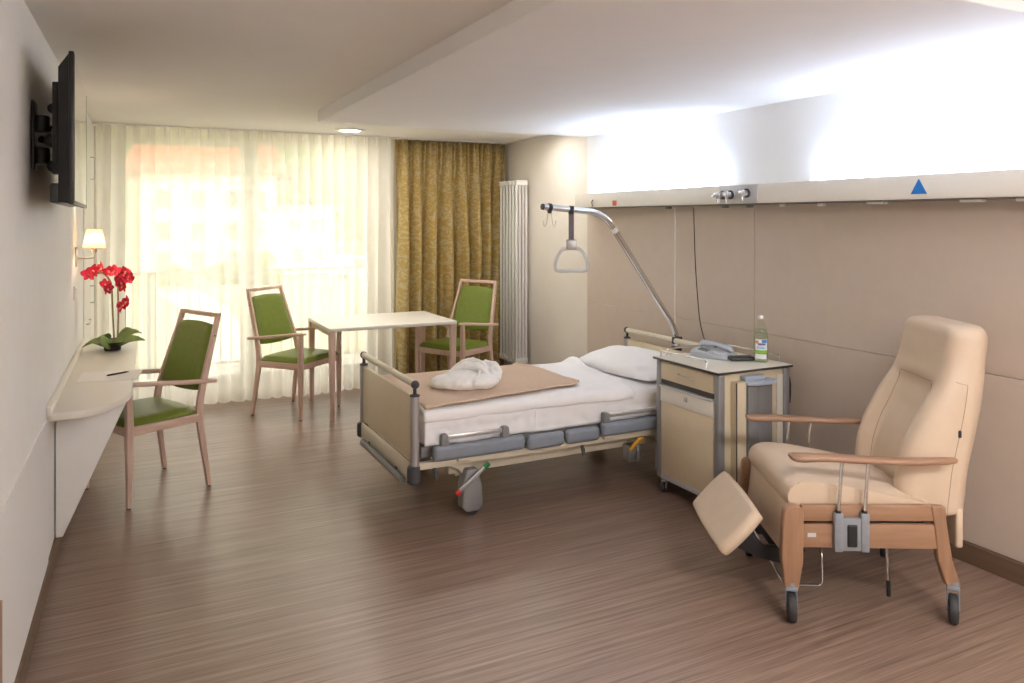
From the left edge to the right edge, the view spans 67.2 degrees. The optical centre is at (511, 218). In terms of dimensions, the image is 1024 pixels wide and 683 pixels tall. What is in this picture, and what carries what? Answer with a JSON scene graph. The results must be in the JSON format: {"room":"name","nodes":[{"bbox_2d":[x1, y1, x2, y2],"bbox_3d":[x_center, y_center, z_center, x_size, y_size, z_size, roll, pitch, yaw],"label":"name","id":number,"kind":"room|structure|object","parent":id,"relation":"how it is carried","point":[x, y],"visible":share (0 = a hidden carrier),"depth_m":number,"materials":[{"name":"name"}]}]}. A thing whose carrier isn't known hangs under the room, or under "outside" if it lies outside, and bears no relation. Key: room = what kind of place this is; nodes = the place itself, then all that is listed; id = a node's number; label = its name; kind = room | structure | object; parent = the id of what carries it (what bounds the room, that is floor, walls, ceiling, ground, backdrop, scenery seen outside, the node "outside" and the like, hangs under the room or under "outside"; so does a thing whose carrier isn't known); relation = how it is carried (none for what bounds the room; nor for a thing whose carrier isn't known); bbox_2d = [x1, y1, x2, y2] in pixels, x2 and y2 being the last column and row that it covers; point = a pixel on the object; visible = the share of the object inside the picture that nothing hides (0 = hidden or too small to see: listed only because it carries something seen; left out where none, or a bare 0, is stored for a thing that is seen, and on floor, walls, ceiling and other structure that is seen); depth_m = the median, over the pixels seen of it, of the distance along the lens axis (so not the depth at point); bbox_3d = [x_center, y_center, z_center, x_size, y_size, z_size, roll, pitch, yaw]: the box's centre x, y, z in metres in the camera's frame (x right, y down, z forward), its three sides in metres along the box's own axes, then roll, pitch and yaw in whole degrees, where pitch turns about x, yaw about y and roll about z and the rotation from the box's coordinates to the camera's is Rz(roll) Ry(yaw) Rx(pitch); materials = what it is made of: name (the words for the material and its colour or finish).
{"room":"care facility","nodes":[
{"label":"care facility","id":0,"kind":"room"},
{"bbox_2d":[0,0,93,682],"bbox_3d":[-1.652,0.415,2.204,0.305,2.410,9.428,0,0,-25],"label":"wall","id":1,"kind":"structure","parent":0,"point":[41,322],"depth_m":2.87,"materials":[{"name":"paint"}]},
{"bbox_2d":[0,600,1,682],"bbox_3d":[-1.421,1.327,2.085,0.013,0.413,0.400,0,0,-25],"label":"trim","id":2,"kind":"structure","parent":1,"relation":"attached to","point":[0,600],"depth_m":2.25,"materials":[{"name":"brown wood"}]},
{"bbox_2d":[14,534,61,682],"bbox_3d":[-1.578,1.577,2.408,0.014,0.085,9.122,0,0,-25],"label":"baseboard","id":3,"kind":"structure","parent":1,"relation":"attached to","point":[28,648],"depth_m":3.05,"materials":[{"name":"brown wood"}]},
{"bbox_2d":[30,82,57,173],"bbox_3d":[-1.849,-0.320,3.087,0.107,0.480,0.422,0,0,-25],"label":"mount","id":4,"kind":"object","parent":1,"relation":"attached to","point":[38,123],"visible":0.79,"depth_m":2.94,"materials":[{"name":"black plastic"}]},
{"bbox_2d":[50,51,86,207],"bbox_3d":[-1.877,-0.330,3.277,0.082,0.554,1.151,0,0,-27],"label":"television","id":5,"kind":"object","parent":1,"relation":"attached to","point":[70,190],"visible":1,"depth_m":2.79,"materials":[{"name":"black plastic"}]},
{"bbox_2d":[73,285,76,299],"bbox_3d":[-2.676,0.450,4.721,0.016,0.082,0.082,0,0,-25],"label":"light switch","id":6,"kind":"object","parent":1,"relation":"attached to","point":[74,287],"visible":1,"depth_m":4.68,"materials":[{"name":"white plastic"}]},
{"bbox_2d":[83,117,95,342],"bbox_3d":[-3.154,0.385,5.746,0.052,2.290,0.720,0,0,-25],"label":"curtain","id":7,"kind":"object","parent":1,"relation":"attached to","point":[87,285],"visible":0.54,"depth_m":5.82,"materials":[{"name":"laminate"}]},
{"bbox_2d":[75,229,105,266],"bbox_3d":[-2.640,0.180,4.827,0.172,0.237,0.134,0,0,-25],"label":"wall lamp","id":8,"kind":"object","parent":1,"relation":"attached to","point":[94,238],"visible":1,"depth_m":4.79,"materials":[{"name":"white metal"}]},
{"bbox_2d":[46,338,137,537],"bbox_3d":[-2.357,1.179,4.435,0.343,0.708,2.150,0,0,-25],"label":"desk","id":9,"kind":"object","parent":1,"relation":"attached to","point":[85,414],"visible":0.94,"depth_m":3.75,"materials":[{"name":"laminate"}]},
{"bbox_2d":[76,370,141,381],"bbox_3d":[-2.203,0.859,4.215,0.333,0.001,0.290,0,0,-15],"label":"paper sheet","id":10,"kind":"object","parent":9,"relation":"on","point":[132,374],"visible":1,"depth_m":4.20,"materials":[{"name":"white paper"}]},
{"bbox_2d":[107,371,128,375],"bbox_3d":[-2.177,0.853,4.256,0.009,0.011,0.133,0,0,28],"label":"pen","id":11,"kind":"object","parent":10,"relation":"on","point":[124,371],"visible":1,"depth_m":4.25,"materials":[{"name":"black plastic"}]},
{"bbox_2d":[80,261,145,350],"bbox_3d":[-2.614,0.567,5.027,0.308,0.586,0.325,0,0,29],"label":"orchid","id":12,"kind":"object","parent":9,"relation":"on","point":[123,275],"visible":1,"depth_m":5.03,"materials":[{"name":"plant"}]},
{"bbox_2d":[93,338,128,350],"bbox_3d":[-2.625,0.829,5.060,0.256,0.062,0.256,0,0,-27],"label":"bowl","id":13,"kind":"object","parent":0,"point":[113,344],"depth_m":5.01,"materials":[{"name":"black ceramic"}]},
{"bbox_2d":[94,126,396,368],"bbox_3d":[-1.986,0.415,7.437,4.900,2.410,0.240,0,0,-27],"label":"wall window","id":14,"kind":"structure","parent":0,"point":[394,149],"depth_m":7.70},
{"bbox_2d":[24,0,547,143],"bbox_3d":[0.116,-0.915,3.233,4.900,0.250,9.680,0,0,-27],"label":"ceiling","id":15,"kind":"structure","parent":0,"point":[266,65],"depth_m":3.65,"materials":[{"name":"paint"}]},
{"bbox_2d":[92,122,505,143],"bbox_3d":[-1.751,-0.783,7.124,3.760,0.012,0.040,0,0,-27],"label":"track","id":16,"kind":"object","parent":15,"relation":"attached to","point":[92,122],"visible":0.86,"depth_m":7.00,"materials":[{"name":"white plastic"}]},
{"bbox_2d":[96,124,393,405],"bbox_3d":[-2.272,0.415,6.875,2.535,2.386,0.137,0,0,-27],"label":"sheer curtain","id":17,"kind":"object","parent":16,"relation":"hanging from","point":[199,219],"visible":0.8,"depth_m":6.81,"materials":[{"name":"fabric"}]},
{"bbox_2d":[395,139,504,373],"bbox_3d":[-0.597,0.415,7.742,1.189,2.380,0.170,0,0,-27],"label":"curtain","id":18,"kind":"object","parent":16,"relation":"hanging from","point":[448,193],"visible":0.81,"depth_m":7.69,"materials":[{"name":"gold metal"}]},
{"bbox_2d":[335,128,364,132],"bbox_3d":[-1.436,-0.783,6.829,0.264,0.011,0.264,0,0,-27],"label":"recessed light","id":19,"kind":"object","parent":15,"relation":"in","point":[345,130],"visible":1,"depth_m":6.81,"materials":[{"name":"white plastic"}]},
{"bbox_2d":[24,388,1023,682],"bbox_3d":[0.116,1.720,3.233,4.900,0.200,9.680,0,0,-27],"label":"floor","id":20,"kind":"structure","parent":0,"point":[303,559],"depth_m":3.41,"materials":[{"name":"brown wood"}]},
{"bbox_2d":[85,308,220,509],"bbox_3d":[-2.175,1.103,4.673,0.574,1.034,0.637,0,0,38],"label":"armchair","id":21,"kind":"object","parent":20,"relation":"on","point":[186,364],"visible":0.82,"depth_m":4.67,"materials":[{"name":"brown wood"}]},
{"bbox_2d":[246,285,341,420],"bbox_3d":[-1.852,1.103,6.524,0.637,1.034,0.574,0,0,22],"label":"armchair","id":22,"kind":"object","parent":20,"relation":"on","point":[270,315],"visible":0.97,"depth_m":6.45,"materials":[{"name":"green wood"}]},
{"bbox_2d":[308,311,456,420],"bbox_3d":[-1.149,1.249,6.760,1.100,0.742,0.820,0,0,-27],"label":"table","id":23,"kind":"object","parent":20,"relation":"on","point":[328,325],"visible":0.91,"depth_m":6.63,"materials":[{"name":"laminate"}]},
{"bbox_2d":[415,279,498,372],"bbox_3d":[-0.494,1.103,7.154,0.574,1.034,0.637,0,0,34],"label":"armchair","id":24,"kind":"object","parent":20,"relation":"on","point":[474,306],"visible":0.85,"depth_m":7.21,"materials":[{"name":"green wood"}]},
{"bbox_2d":[357,203,716,514],"bbox_3d":[0.179,0.760,4.900,2.148,1.720,1.045,0,0,-27],"label":"bed","id":25,"kind":"object","parent":20,"relation":"on","point":[388,409],"depth_m":4.42,"materials":[{"name":"beige metal"}]},
{"bbox_2d":[419,368,656,446],"bbox_3d":[0.190,1.133,4.891,1.915,0.166,0.901,0,0,-27],"label":"mattress","id":26,"kind":"object","parent":25,"relation":"on","point":[645,392],"visible":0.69,"depth_m":4.40,"materials":[{"name":"fabric"}]},
{"bbox_2d":[419,356,633,422],"bbox_3d":[-0.015,1.028,4.803,1.461,0.125,0.925,0,0,-27],"label":"sheet","id":27,"kind":"object","parent":26,"relation":"on","point":[593,385],"visible":0.39,"depth_m":4.48,"materials":[{"name":"fabric"}]},
{"bbox_2d":[383,362,578,409],"bbox_3d":[-0.179,0.995,4.714,1.074,0.041,0.889,0,0,-27],"label":"blanket","id":28,"kind":"object","parent":27,"relation":"on","point":[517,377],"visible":0.63,"depth_m":4.59,"materials":[{"name":"beige fabric"}]},
{"bbox_2d":[429,357,501,390],"bbox_3d":[-0.271,0.916,4.518,0.434,0.187,0.265,0,0,-5],"label":"bathrobe","id":29,"kind":"object","parent":28,"relation":"on","point":[472,373],"visible":0.98,"depth_m":4.46,"materials":[{"name":"white fabric"}]},
{"bbox_2d":[579,345,669,380],"bbox_3d":[0.830,0.976,5.306,0.435,0.153,0.850,0,0,-32],"label":"pillow","id":30,"kind":"object","parent":26,"relation":"on","point":[638,363],"visible":0.85,"depth_m":5.19,"materials":[{"name":"fabric"}]},
{"bbox_2d":[671,336,681,350],"bbox_3d":[1.124,0.870,5.311,0.080,0.120,0.065,0,0,-27],"label":"socket","id":31,"kind":"object","parent":25,"relation":"attached to","point":[673,339],"depth_m":5.29,"materials":[{"name":"white plastic"}]},
{"bbox_2d":[653,344,792,494],"bbox_3d":[1.228,1.197,4.442,0.555,0.847,0.638,0,0,-27],"label":"base cabinet","id":32,"kind":"object","parent":20,"relation":"on","point":[704,431],"visible":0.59,"depth_m":4.28,"materials":[{"name":"beige laminate"}]},
{"bbox_2d":[653,357,792,375],"bbox_3d":[1.213,0.828,4.472,0.546,0.012,0.571,0,0,-27],"label":"countertop","id":33,"kind":"structure","parent":32,"relation":"on","point":[672,362],"depth_m":4.25,"materials":[{"name":"white laminate"}]},
{"bbox_2d":[690,340,736,359],"bbox_3d":[1.203,0.779,4.603,0.228,0.082,0.213,0,0,33],"label":"telephone","id":34,"kind":"object","parent":33,"relation":"on","point":[704,350],"visible":0.98,"depth_m":4.58,"materials":[{"name":"grey plastic"}]},
{"bbox_2d":[727,355,754,360],"bbox_3d":[1.328,0.807,4.465,0.144,0.024,0.072,0,0,-5],"label":"case","id":35,"kind":"object","parent":33,"relation":"on","point":[730,357],"visible":1,"depth_m":4.43,"materials":[{"name":"black plastic"}]},
{"bbox_2d":[755,315,767,358],"bbox_3d":[1.429,0.685,4.420,0.083,0.268,0.084,0,0,1],"label":"bottle","id":36,"kind":"object","parent":33,"relation":"on","point":[761,345],"visible":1,"depth_m":4.38,"materials":[{"name":"clear glass"}]},
{"bbox_2d":[736,383,736,481],"bbox_3d":[1.203,1.189,4.123,0.003,0.622,0.006,0,0,-27],"label":"tray","id":37,"kind":"object","parent":32,"relation":"on","point":[736,383],"depth_m":4.12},
{"bbox_2d":[731,380,745,483],"bbox_3d":[1.225,1.189,4.162,0.070,0.622,0.050,0,0,-27],"label":"panel","id":38,"kind":"object","parent":32,"relation":"on","point":[738,387],"depth_m":4.14,"materials":[{"name":"beige laminate"}]},
{"bbox_2d":[740,373,776,442],"bbox_3d":[1.354,1.186,4.202,0.210,0.668,0.095,0,0,-27],"label":"tray","id":39,"kind":"object","parent":32,"relation":"attached to","point":[757,387],"depth_m":4.18,"materials":[{"name":"grey metal"}]},
{"bbox_2d":[693,315,987,624],"bbox_3d":[1.419,1.035,3.405,1.144,1.170,0.735,0,0,1],"label":"recliner","id":40,"kind":"object","parent":20,"relation":"on","point":[903,486],"visible":1,"depth_m":3.18,"materials":[{"name":"beige leather"}]},
{"bbox_2d":[318,0,1023,136],"bbox_3d":[0.529,-0.760,4.323,2.312,0.100,4.100,0,0,-27],"label":"ceiling","id":41,"kind":"structure","parent":0,"point":[579,68],"depth_m":3.45,"materials":[{"name":"paint"}]},
{"bbox_2d":[503,59,1023,379],"bbox_3d":[2.061,0.415,4.172,0.306,2.410,9.620,0,0,-27],"label":"wall","id":42,"kind":"structure","parent":0,"point":[970,118],"depth_m":4.87,"materials":[{"name":"paint"}]},
{"bbox_2d":[499,180,527,364],"bbox_3d":[0.033,0.574,7.697,0.175,1.909,0.389,0,0,-27],"label":"radiator","id":43,"kind":"object","parent":42,"relation":"attached to","point":[513,191],"visible":0.95,"depth_m":7.56,"materials":[{"name":"white metal"}]},
{"bbox_2d":[587,205,754,330],"bbox_3d":[1.098,0.303,5.759,0.015,0.816,1.977,0,0,-27],"label":"wall panel","id":44,"kind":"object","parent":42,"relation":"attached to","point":[724,237],"visible":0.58,"depth_m":5.52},
{"bbox_2d":[587,302,754,355],"bbox_3d":[1.098,1.119,5.759,0.015,0.808,1.977,0,0,-27],"label":"wall panel","id":45,"kind":"object","parent":42,"relation":"attached to","point":[606,324],"visible":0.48,"depth_m":5.87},
{"bbox_2d":[575,165,1023,208],"bbox_3d":[1.615,-0.150,4.449,0.256,0.159,4.715,0,0,-27],"label":"bed head panel","id":46,"kind":"object","parent":42,"relation":"attached to","point":[1006,182],"visible":0.99,"depth_m":4.11,"materials":[{"name":"white"}]},
{"bbox_2d":[590,184,717,192],"bbox_3d":[1.006,-0.216,5.741,0.075,0.028,1.470,0,0,-27],"label":"diffuser","id":47,"kind":"object","parent":46,"relation":"attached to","point":[603,191],"depth_m":5.62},
{"bbox_2d":[674,208,675,322],"bbox_3d":[1.161,0.410,5.486,0.010,0.980,0.013,0,0,41],"label":"pull cord","id":48,"kind":"object","parent":46,"relation":"hanging from","point":[674,208],"visible":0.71,"depth_m":5.48,"materials":[{"name":"white plastic"}]},
{"bbox_2d":[693,207,704,339],"bbox_3d":[1.276,0.385,5.122,0.032,0.929,0.398,0,0,-3],"label":"cable","id":49,"kind":"object","parent":46,"relation":"hanging from","point":[693,207],"visible":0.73,"depth_m":5.30,"materials":[{"name":"black plastic"}]},
{"bbox_2d":[719,184,756,203],"bbox_3d":[1.405,-0.153,4.789,0.006,0.114,0.330,0,0,-27],"label":"outlet plate","id":50,"kind":"object","parent":46,"relation":"attached to","point":[751,197],"depth_m":4.77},
{"bbox_2d":[866,202,888,203],"bbox_3d":[1.878,-0.083,3.958,0.050,0.014,0.100,0,0,-27],"label":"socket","id":51,"kind":"object","parent":46,"relation":"attached to","point":[866,202],"depth_m":3.93,"materials":[{"name":"white plastic"}]},
{"bbox_2d":[810,165,1023,180],"bbox_3d":[2.147,-0.216,3.460,0.075,0.028,1.970,0,0,-27],"label":"diffuser","id":52,"kind":"object","parent":46,"relation":"attached to","point":[1022,166],"depth_m":3.70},
{"bbox_2d":[960,199,986,202],"bbox_3d":[2.102,-0.083,3.511,0.050,0.014,0.100,0,0,-27],"label":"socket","id":53,"kind":"object","parent":46,"relation":"attached to","point":[961,200],"depth_m":3.49,"materials":[{"name":"white plastic"}]},
{"bbox_2d":[755,199,1023,379],"bbox_3d":[1.983,0.303,3.988,0.015,0.816,1.977,0,0,-27],"label":"wall panel","id":54,"kind":"object","parent":42,"relation":"attached to","point":[846,275],"visible":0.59,"depth_m":4.02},
{"bbox_2d":[755,332,1023,562],"bbox_3d":[1.983,1.119,3.988,0.015,0.808,1.977,0,0,-27],"label":"wall panel","id":55,"kind":"object","parent":42,"relation":"attached to","point":[827,380],"visible":0.41,"depth_m":3.63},
{"bbox_2d":[950,540,1023,585],"bbox_3d":[1.977,1.573,3.979,0.028,0.095,8.750,0,0,-27],"label":"baseboard","id":56,"kind":"structure","parent":42,"relation":"attached to","point":[1005,567],"depth_m":3.52,"materials":[{"name":"brown wood"}]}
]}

